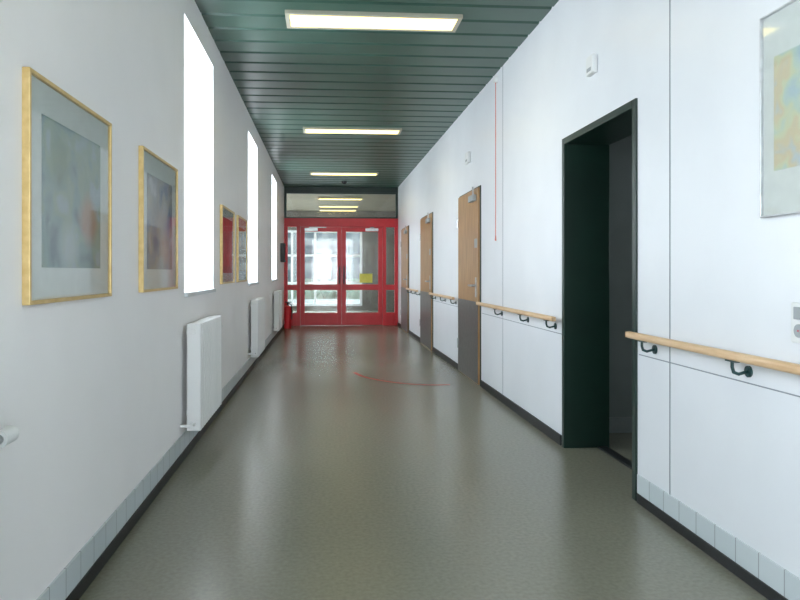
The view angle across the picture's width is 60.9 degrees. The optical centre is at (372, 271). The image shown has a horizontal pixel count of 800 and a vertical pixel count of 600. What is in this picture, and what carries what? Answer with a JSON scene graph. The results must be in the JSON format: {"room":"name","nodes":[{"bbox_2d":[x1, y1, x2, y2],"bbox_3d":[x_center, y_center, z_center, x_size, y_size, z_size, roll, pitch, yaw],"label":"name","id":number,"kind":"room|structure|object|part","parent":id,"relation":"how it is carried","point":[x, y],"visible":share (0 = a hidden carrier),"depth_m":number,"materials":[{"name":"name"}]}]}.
{"room":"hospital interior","nodes":[
{"label":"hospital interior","id":0,"kind":"room"},
{"bbox_2d":[0,0,283,599],"bbox_3d":[-1.537,-0.388,5.857,0.350,3.275,19.900,0,0,-4],"label":"wall","id":1,"kind":"structure","parent":0,"point":[94,390],"depth_m":3.09,"materials":[{"name":"paint"}]},
{"bbox_2d":[0,425,18,447],"bbox_3d":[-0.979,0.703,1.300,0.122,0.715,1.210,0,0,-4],"label":"radiator valve","id":2,"kind":"object","parent":1,"relation":"attached to","point":[9,434],"visible":1,"depth_m":1.84,"materials":[{"name":"white plastic"}]},
{"bbox_2d":[22,67,111,304],"bbox_3d":[-1.118,-0.270,2.546,0.025,0.750,0.825,0,0,-4],"label":"framed picture","id":3,"kind":"object","parent":1,"relation":"attached to","point":[67,145],"visible":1,"depth_m":2.42,"materials":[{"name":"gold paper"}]},
{"bbox_2d":[42,114,99,267],"bbox_3d":[-1.117,-0.270,2.546,0.002,0.510,0.585,0,0,-4],"label":"artwork","id":4,"kind":"object","parent":3,"relation":"attached to","point":[70,156],"depth_m":2.49},
{"bbox_2d":[138,146,177,292],"bbox_3d":[-1.211,-0.270,3.875,0.025,0.750,0.820,0,0,-4],"label":"framed picture","id":5,"kind":"object","parent":1,"relation":"attached to","point":[157,179],"visible":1,"depth_m":3.78,"materials":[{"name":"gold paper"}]},
{"bbox_2d":[147,173,171,269],"bbox_3d":[-1.210,-0.270,3.875,0.002,0.510,0.580,0,0,-4],"label":"artwork","id":6,"kind":"object","parent":5,"relation":"attached to","point":[159,189],"depth_m":3.85},
{"bbox_2d":[36,319,283,599],"bbox_3d":[-1.358,1.135,5.859,0.008,0.110,19.880,0,0,-4],"label":"baseboard","id":7,"kind":"structure","parent":1,"relation":"attached to","point":[60,588],"depth_m":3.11,"materials":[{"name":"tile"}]},
{"bbox_2d":[184,288,215,296],"bbox_3d":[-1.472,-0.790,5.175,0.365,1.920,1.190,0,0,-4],"label":"window sill","id":8,"kind":"structure","parent":1,"relation":"in","point":[187,292],"depth_m":5.15,"materials":[{"name":"white stone"}]},
{"bbox_2d":[180,315,221,430],"bbox_3d":[-1.241,0.703,5.051,0.122,0.715,1.210,0,0,-4],"label":"radiator","id":9,"kind":"object","parent":1,"relation":"attached to","point":[204,335],"visible":1,"depth_m":4.62,"materials":[{"name":"white metal"}]},
{"bbox_2d":[220,204,234,283],"bbox_3d":[-1.398,-0.250,6.553,0.025,0.720,0.830,0,0,-4],"label":"framed picture","id":10,"kind":"object","parent":1,"relation":"attached to","point":[227,216],"visible":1,"depth_m":6.53,"materials":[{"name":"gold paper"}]},
{"bbox_2d":[223,217,231,272],"bbox_3d":[-1.397,-0.250,6.553,0.002,0.520,0.630,0,0,-4],"label":"artwork","id":11,"kind":"object","parent":10,"relation":"attached to","point":[227,221],"depth_m":6.53},
{"bbox_2d":[236,215,246,281],"bbox_3d":[-1.477,-0.250,7.681,0.025,0.720,0.810,0,0,-4],"label":"framed picture","id":12,"kind":"object","parent":1,"relation":"attached to","point":[241,223],"visible":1,"depth_m":7.62,"materials":[{"name":"gold metal"}]},
{"bbox_2d":[239,227,244,270],"bbox_3d":[-1.476,-0.250,7.681,0.002,0.480,0.570,0,0,-4],"label":"artwork","id":13,"kind":"object","parent":12,"relation":"attached to","point":[241,229],"depth_m":7.67},
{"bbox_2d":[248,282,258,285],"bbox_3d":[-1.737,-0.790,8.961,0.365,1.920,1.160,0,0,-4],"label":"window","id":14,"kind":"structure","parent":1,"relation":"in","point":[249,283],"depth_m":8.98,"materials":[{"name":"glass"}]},
{"bbox_2d":[248,297,264,356],"bbox_3d":[-1.515,0.703,8.961,0.122,0.715,1.210,0,0,-4],"label":"radiator","id":15,"kind":"object","parent":1,"relation":"attached to","point":[257,305],"visible":1,"depth_m":8.44,"materials":[{"name":"white metal"}]},
{"bbox_2d":[272,290,281,330],"bbox_3d":[-1.776,0.703,12.702,0.122,0.715,1.210,0,0,-4],"label":"radiator","id":16,"kind":"object","parent":1,"relation":"attached to","point":[277,294],"visible":1,"depth_m":12.18,"materials":[{"name":"white metal"}]},
{"bbox_2d":[280,243,286,261],"bbox_3d":[-1.897,-0.410,14.513,0.140,0.400,0.220,0,0,-4],"label":"wall telephone","id":17,"kind":"object","parent":1,"relation":"attached to","point":[283,248],"visible":1,"depth_m":14.40,"materials":[{"name":"plastic"}]},
{"bbox_2d":[287,211,394,310],"bbox_3d":[-0.730,-0.365,19.045,7.200,3.230,6.300,0,0,-4],"label":"wall","id":18,"kind":"structure","parent":0,"point":[369,239],"depth_m":22.15,"materials":[{"name":"paint"}]},
{"bbox_2d":[288,230,361,305],"bbox_3d":[-2.243,-0.125,22.047,3.800,2.450,0.070,0,0,-4],"label":"window","id":19,"kind":"structure","parent":18,"relation":"in","point":[291,255],"depth_m":22.04,"materials":[{"name":"white plastic"}]},
{"bbox_2d":[287,194,394,210],"bbox_3d":[-0.732,-2.030,19.070,7.200,0.100,6.250,0,0,-4],"label":"ceiling","id":20,"kind":"structure","parent":0,"point":[295,202],"depth_m":19.37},
{"bbox_2d":[319,209,356,210],"bbox_3d":[-1.115,-1.965,21.675,1.200,0.030,0.320,0,0,-4],"label":"recessed light","id":21,"kind":"object","parent":20,"relation":"in","point":[319,209],"visible":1,"depth_m":21.56,"materials":[{"name":"white"}]},
{"bbox_2d":[318,205,358,207],"bbox_3d":[-1.024,-1.965,20.378,1.200,0.030,0.320,0,0,-4],"label":"recessed light","id":22,"kind":"object","parent":20,"relation":"in","point":[350,206],"visible":1,"depth_m":20.24,"materials":[{"name":"white"}]},
{"bbox_2d":[318,198,362,199],"bbox_3d":[-0.877,-1.965,18.283,1.200,0.030,0.320,0,0,-4],"label":"recessed light","id":23,"kind":"object","parent":20,"relation":"in","point":[318,198],"visible":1,"depth_m":18.17,"materials":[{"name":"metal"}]},
{"bbox_2d":[319,199,360,199],"bbox_3d":[-0.877,-1.961,18.283,1.130,0.014,0.250,0,0,-4],"label":"diffuser","id":24,"kind":"object","parent":23,"relation":"attached to","point":[319,199],"depth_m":18.33,"materials":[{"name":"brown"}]},
{"bbox_2d":[195,0,558,186],"bbox_3d":[1.036,-2.050,5.977,5.500,0.140,19.980,0,0,-4],"label":"ceiling","id":25,"kind":"structure","parent":0,"point":[288,80],"depth_m":6.75,"materials":[{"name":"green metal"}]},
{"bbox_2d":[310,171,378,175],"bbox_3d":[-0.575,-1.965,13.593,1.360,0.030,0.320,0,0,-4],"label":"recessed light","id":26,"kind":"object","parent":25,"relation":"in","point":[311,172],"visible":1,"depth_m":13.49,"materials":[{"name":"white plastic"}]},
{"bbox_2d":[312,173,375,174],"bbox_3d":[-0.575,-1.961,13.593,1.290,0.014,0.250,0,0,-4],"label":"diffuser","id":27,"kind":"object","parent":26,"relation":"attached to","point":[312,173],"depth_m":13.56,"materials":[{"name":"white plastic"}]},
{"bbox_2d":[303,127,401,134],"bbox_3d":[-0.286,-1.965,9.463,1.360,0.030,0.320,0,0,-4],"label":"recessed light","id":28,"kind":"object","parent":25,"relation":"in","point":[307,130],"visible":1,"depth_m":9.39,"materials":[{"name":"white plastic"}]},
{"bbox_2d":[306,129,398,133],"bbox_3d":[-0.286,-1.961,9.463,1.290,0.014,0.250,0,0,-4],"label":"diffuser","id":29,"kind":"object","parent":28,"relation":"attached to","point":[308,131],"depth_m":9.46,"materials":[{"name":"white plastic"}]},
{"bbox_2d":[285,10,462,32],"bbox_3d":[0.003,-1.965,5.333,1.360,0.030,0.320,0,0,-4],"label":"recessed light","id":30,"kind":"object","parent":25,"relation":"in","point":[295,19],"visible":1,"depth_m":5.29,"materials":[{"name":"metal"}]},
{"bbox_2d":[290,15,456,30],"bbox_3d":[0.003,-1.961,5.333,1.290,0.014,0.250,0,0,-4],"label":"diffuser","id":31,"kind":"object","parent":30,"relation":"attached to","point":[341,22],"depth_m":5.35,"materials":[{"name":"white plastic"}]},
{"bbox_2d":[79,310,767,599],"bbox_3d":[-0.033,1.300,9.070,7.200,0.100,26.300,0,0,-4],"label":"floor","id":32,"kind":"structure","parent":0,"point":[316,479],"depth_m":3.59,"materials":[{"name":"grey laminate"}]},
{"bbox_2d":[284,302,291,328],"bbox_3d":[-1.875,0.955,15.106,0.186,0.590,0.160,0,0,-4],"label":"fire extinguisher","id":33,"kind":"object","parent":32,"relation":"on","point":[287,309],"visible":1,"depth_m":15.04,"materials":[{"name":"red paint"}]},
{"bbox_2d":[353,372,449,384],"bbox_3d":[0.304,1.248,7.984,1.042,0.001,1.025,0,0,-4],"label":"floor marking","id":34,"kind":"object","parent":32,"relation":"on","point":[353,372],"depth_m":7.75,"materials":[{"name":"red paint"}]},
{"bbox_2d":[398,0,799,577],"bbox_3d":[1.430,-0.388,6.065,0.300,3.275,19.900,0,0,-4],"label":"wall","id":35,"kind":"structure","parent":0,"point":[735,272],"depth_m":3.44,"materials":[{"name":"paint"}]},
{"bbox_2d":[284,187,397,325],"bbox_3d":[-0.732,-0.364,15.847,2.650,3.229,0.161,0,0,-4],"label":"door","id":36,"kind":"structure","parent":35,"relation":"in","point":[341,225],"depth_m":15.84,"materials":[{"name":"red paint"}]},
{"bbox_3d":[-0.735,-1.550,15.882,2.650,0.600,0.090,0,0,-4],"label":"transom frame","id":37,"kind":"part","parent":36,"relation":"part of","materials":[{"name":"beige glass"}]},
{"bbox_3d":[-0.734,-1.915,15.877,2.650,0.129,0.100,0,0,-4],"label":"header panel","id":38,"kind":"part","parent":36,"relation":"part of","materials":[{"name":"green paint"}]},
{"bbox_3d":[-0.672,0.075,15.809,0.032,0.410,0.076,0,0,-4],"label":"handle","id":39,"kind":"part","parent":36,"relation":"part of","materials":[{"name":"plastic"}]},
{"bbox_2d":[400,225,408,332],"bbox_3d":[0.717,0.150,14.420,0.237,2.200,1.230,0,0,-4],"label":"door","id":40,"kind":"structure","parent":35,"relation":"in","point":[404,244],"depth_m":14.19,"materials":[{"name":"brown wood"}]},
{"bbox_3d":[0.664,0.780,14.416,0.004,0.900,1.180,0,0,-4],"label":"kick plate","id":41,"kind":"part","parent":40,"relation":"part of","materials":[{"name":"grey metal"}]},
{"bbox_3d":[0.760,0.150,14.423,0.152,2.200,1.230,0,0,-4],"label":"frame","id":42,"kind":"part","parent":40,"relation":"part of","materials":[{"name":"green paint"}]},
{"bbox_2d":[406,288,419,295],"bbox_3d":[0.759,0.370,12.884,0.088,0.105,1.612,0,0,-4],"label":"handrail","id":43,"kind":"object","parent":35,"relation":"attached to","point":[407,289],"visible":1,"depth_m":12.88,"materials":[{"name":"brown wood"}]},
{"bbox_2d":[420,212,432,350],"bbox_3d":[0.931,0.150,11.363,0.237,2.200,1.260,0,0,-4],"label":"door","id":44,"kind":"structure","parent":35,"relation":"in","point":[426,222],"depth_m":11.22,"materials":[{"name":"brown wood"}]},
{"bbox_3d":[0.878,0.780,11.359,0.004,0.900,1.210,0,0,-4],"label":"kick plate","id":45,"kind":"part","parent":44,"relation":"part of","materials":[{"name":"grey metal"}]},
{"bbox_2d":[429,292,456,303],"bbox_3d":[0.985,0.370,9.657,0.088,0.105,1.982,0,0,-4],"label":"handrail","id":46,"kind":"object","parent":35,"relation":"attached to","point":[450,298],"visible":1,"depth_m":9.46,"materials":[{"name":"brown wood"}]},
{"bbox_3d":[0.958,0.337,9.655,0.034,0.037,1.970,0,0,-4],"label":"rail","id":47,"kind":"part","parent":46,"relation":"part of","materials":[{"name":"brown wood"}]},
{"bbox_2d":[465,151,470,163],"bbox_3d":[1.123,-1.350,8.048,0.037,0.130,0.170,0,0,-4],"label":"wall sensor","id":48,"kind":"object","parent":35,"relation":"attached to","point":[468,154],"visible":1,"depth_m":7.98,"materials":[{"name":"white plastic"}]},
{"bbox_2d":[457,185,480,385],"bbox_3d":[1.165,0.150,8.011,0.237,2.200,1.160,0,0,-4],"label":"door","id":49,"kind":"structure","parent":35,"relation":"in","point":[469,203],"depth_m":7.87,"materials":[{"name":"brown wood"}]},
{"bbox_3d":[1.112,0.780,8.007,0.004,0.900,1.110,0,0,-4],"label":"kick plate","id":50,"kind":"part","parent":49,"relation":"part of","materials":[{"name":"grey metal"}]},
{"bbox_3d":[1.109,0.170,7.603,0.067,0.220,0.165,0,0,-4],"label":"handle","id":51,"kind":"part","parent":49,"relation":"part of","materials":[{"name":"metal"}]},
{"bbox_2d":[493,76,497,240],"bbox_3d":[1.214,-1.120,6.721,0.040,1.620,0.060,0,0,-4],"label":"pull cord","id":52,"kind":"object","parent":35,"relation":"hanging from","point":[495,78],"visible":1,"depth_m":6.72,"materials":[{"name":"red plastic"}]},
{"bbox_3d":[1.214,-1.115,6.721,0.007,1.530,0.007,0,0,18],"label":"cord","id":53,"kind":"part","parent":52,"relation":"part of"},
{"bbox_2d":[476,302,556,328],"bbox_3d":[1.235,0.370,6.081,0.088,0.105,2.452,0,0,-4],"label":"handrail","id":54,"kind":"object","parent":35,"relation":"attached to","point":[545,318],"visible":1,"depth_m":5.68,"materials":[{"name":"brown wood"}]},
{"bbox_3d":[1.208,0.337,6.079,0.034,0.037,2.440,0,0,-4],"label":"rail","id":55,"kind":"part","parent":54,"relation":"part of","materials":[{"name":"brown wood"}]},
{"bbox_2d":[482,313,560,333],"bbox_3d":[1.274,0.448,6.144,0.002,0.005,2.500,0,0,-4],"label":"joint","id":56,"kind":"object","parent":35,"relation":"attached to","point":[482,313],"visible":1,"depth_m":5.79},
{"bbox_2d":[586,53,596,76],"bbox_3d":[1.384,-1.310,4.307,0.037,0.120,0.110,0,0,-4],"label":"wall sensor","id":57,"kind":"object","parent":35,"relation":"attached to","point":[591,61],"visible":1,"depth_m":4.26,"materials":[{"name":"white plastic"}]},
{"bbox_2d":[397,322,787,599],"bbox_3d":[1.275,1.212,6.029,0.016,0.075,19.850,0,0,-4],"label":"baseboard","id":58,"kind":"structure","parent":35,"relation":"attached to","point":[729,564],"depth_m":3.30,"materials":[{"name":"black rubber"}]},
{"bbox_2d":[562,98,637,500],"bbox_3d":[1.558,0.150,4.299,0.332,2.200,1.160,0,0,-4],"label":"door frame","id":59,"kind":"structure","parent":35,"relation":"in","point":[585,152],"depth_m":4.83,"materials":[{"name":"green paint"}]},
{"bbox_2d":[669,0,669,493],"bbox_3d":[1.468,-0.440,3.361,0.002,3.080,0.008,0,0,-4],"label":"joint","id":60,"kind":"object","parent":35,"relation":"attached to","point":[669,0],"visible":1,"depth_m":3.36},
{"bbox_2d":[625,331,799,376],"bbox_3d":[1.535,0.370,1.791,0.088,0.105,3.772,0,0,-4],"label":"handrail","id":61,"kind":"object","parent":35,"relation":"attached to","point":[733,357],"visible":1,"depth_m":2.75,"materials":[{"name":"brown wood"}]},
{"bbox_2d":[637,474,799,599],"bbox_3d":[1.706,1.150,-0.086,0.008,0.100,7.590,0,0,-4],"label":"baseboard","id":62,"kind":"structure","parent":35,"relation":"attached to","point":[775,576],"depth_m":2.88,"materials":[{"name":"tile"}]},
{"bbox_2d":[639,354,799,396],"bbox_3d":[1.710,0.448,-0.091,0.002,0.005,7.580,0,0,-4],"label":"joint","id":63,"kind":"object","parent":35,"relation":"attached to","point":[639,354],"visible":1,"depth_m":2.87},
{"bbox_2d":[760,0,799,217],"bbox_3d":[1.536,-0.595,2.223,0.025,0.770,0.820,0,0,-4],"label":"framed picture","id":64,"kind":"object","parent":35,"relation":"attached to","point":[780,28],"visible":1,"depth_m":2.53,"materials":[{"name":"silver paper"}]},
{"bbox_2d":[774,45,799,170],"bbox_3d":[1.536,-0.595,2.223,0.002,0.430,0.680,0,0,-4],"label":"artwork","id":65,"kind":"object","parent":64,"relation":"attached to","point":[786,59],"depth_m":2.49},
{"bbox_2d":[791,302,799,342],"bbox_3d":[1.524,0.182,2.422,0.022,0.145,0.100,0,0,-4],"label":"wall switch","id":66,"kind":"object","parent":35,"relation":"attached to","point":[795,307],"visible":1,"depth_m":2.44,"materials":[{"name":"white plastic"}]},
{"bbox_3d":[1.518,0.210,2.422,0.010,0.048,0.048,0,0,-4],"label":"knob","id":67,"kind":"part","parent":66,"relation":"part of","materials":[{"name":"grey plastic"}]},
{"bbox_2d":[609,135,631,416],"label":"door","id":68,"kind":"structure","parent":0,"point":[620,152],"depth_m":5.30,"materials":[{"name":"paint"}]},
{"bbox_2d":[609,417,631,432],"bbox_3d":[2.644,1.190,5.341,1.960,0.120,0.012,0,0,-4],"label":"baseboard","id":69,"kind":"structure","parent":68,"relation":"attached to","point":[616,424],"depth_m":5.29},
{"label":"outside","id":70,"kind":"structure","parent":0,"visible":0},
{"bbox_2d":[288,299,359,303],"bbox_3d":[-3.219,1.475,46.038,80.000,0.150,47.700,0,0,-4],"label":"ground","id":71,"kind":"structure","parent":70,"point":[307,301],"depth_m":32.27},
{"bbox_2d":[288,233,359,281],"bbox_3d":[-3.348,-4.675,47.883,32.000,12.150,8.000,0,0,-4],"label":"wall","id":72,"kind":"structure","parent":71,"relation":"on","point":[326,243],"depth_m":43.89,"materials":[{"name":"white paint"}]},
{"bbox_2d":[288,278,359,298],"bbox_3d":[-3.013,0.861,35.876,14.084,1.078,1.836,0,0,-4],"label":"hedge","id":73,"kind":"object","parent":71,"relation":"on","point":[309,294],"visible":0.05,"depth_m":35.18,"materials":[{"name":"green plant"}]}
]}

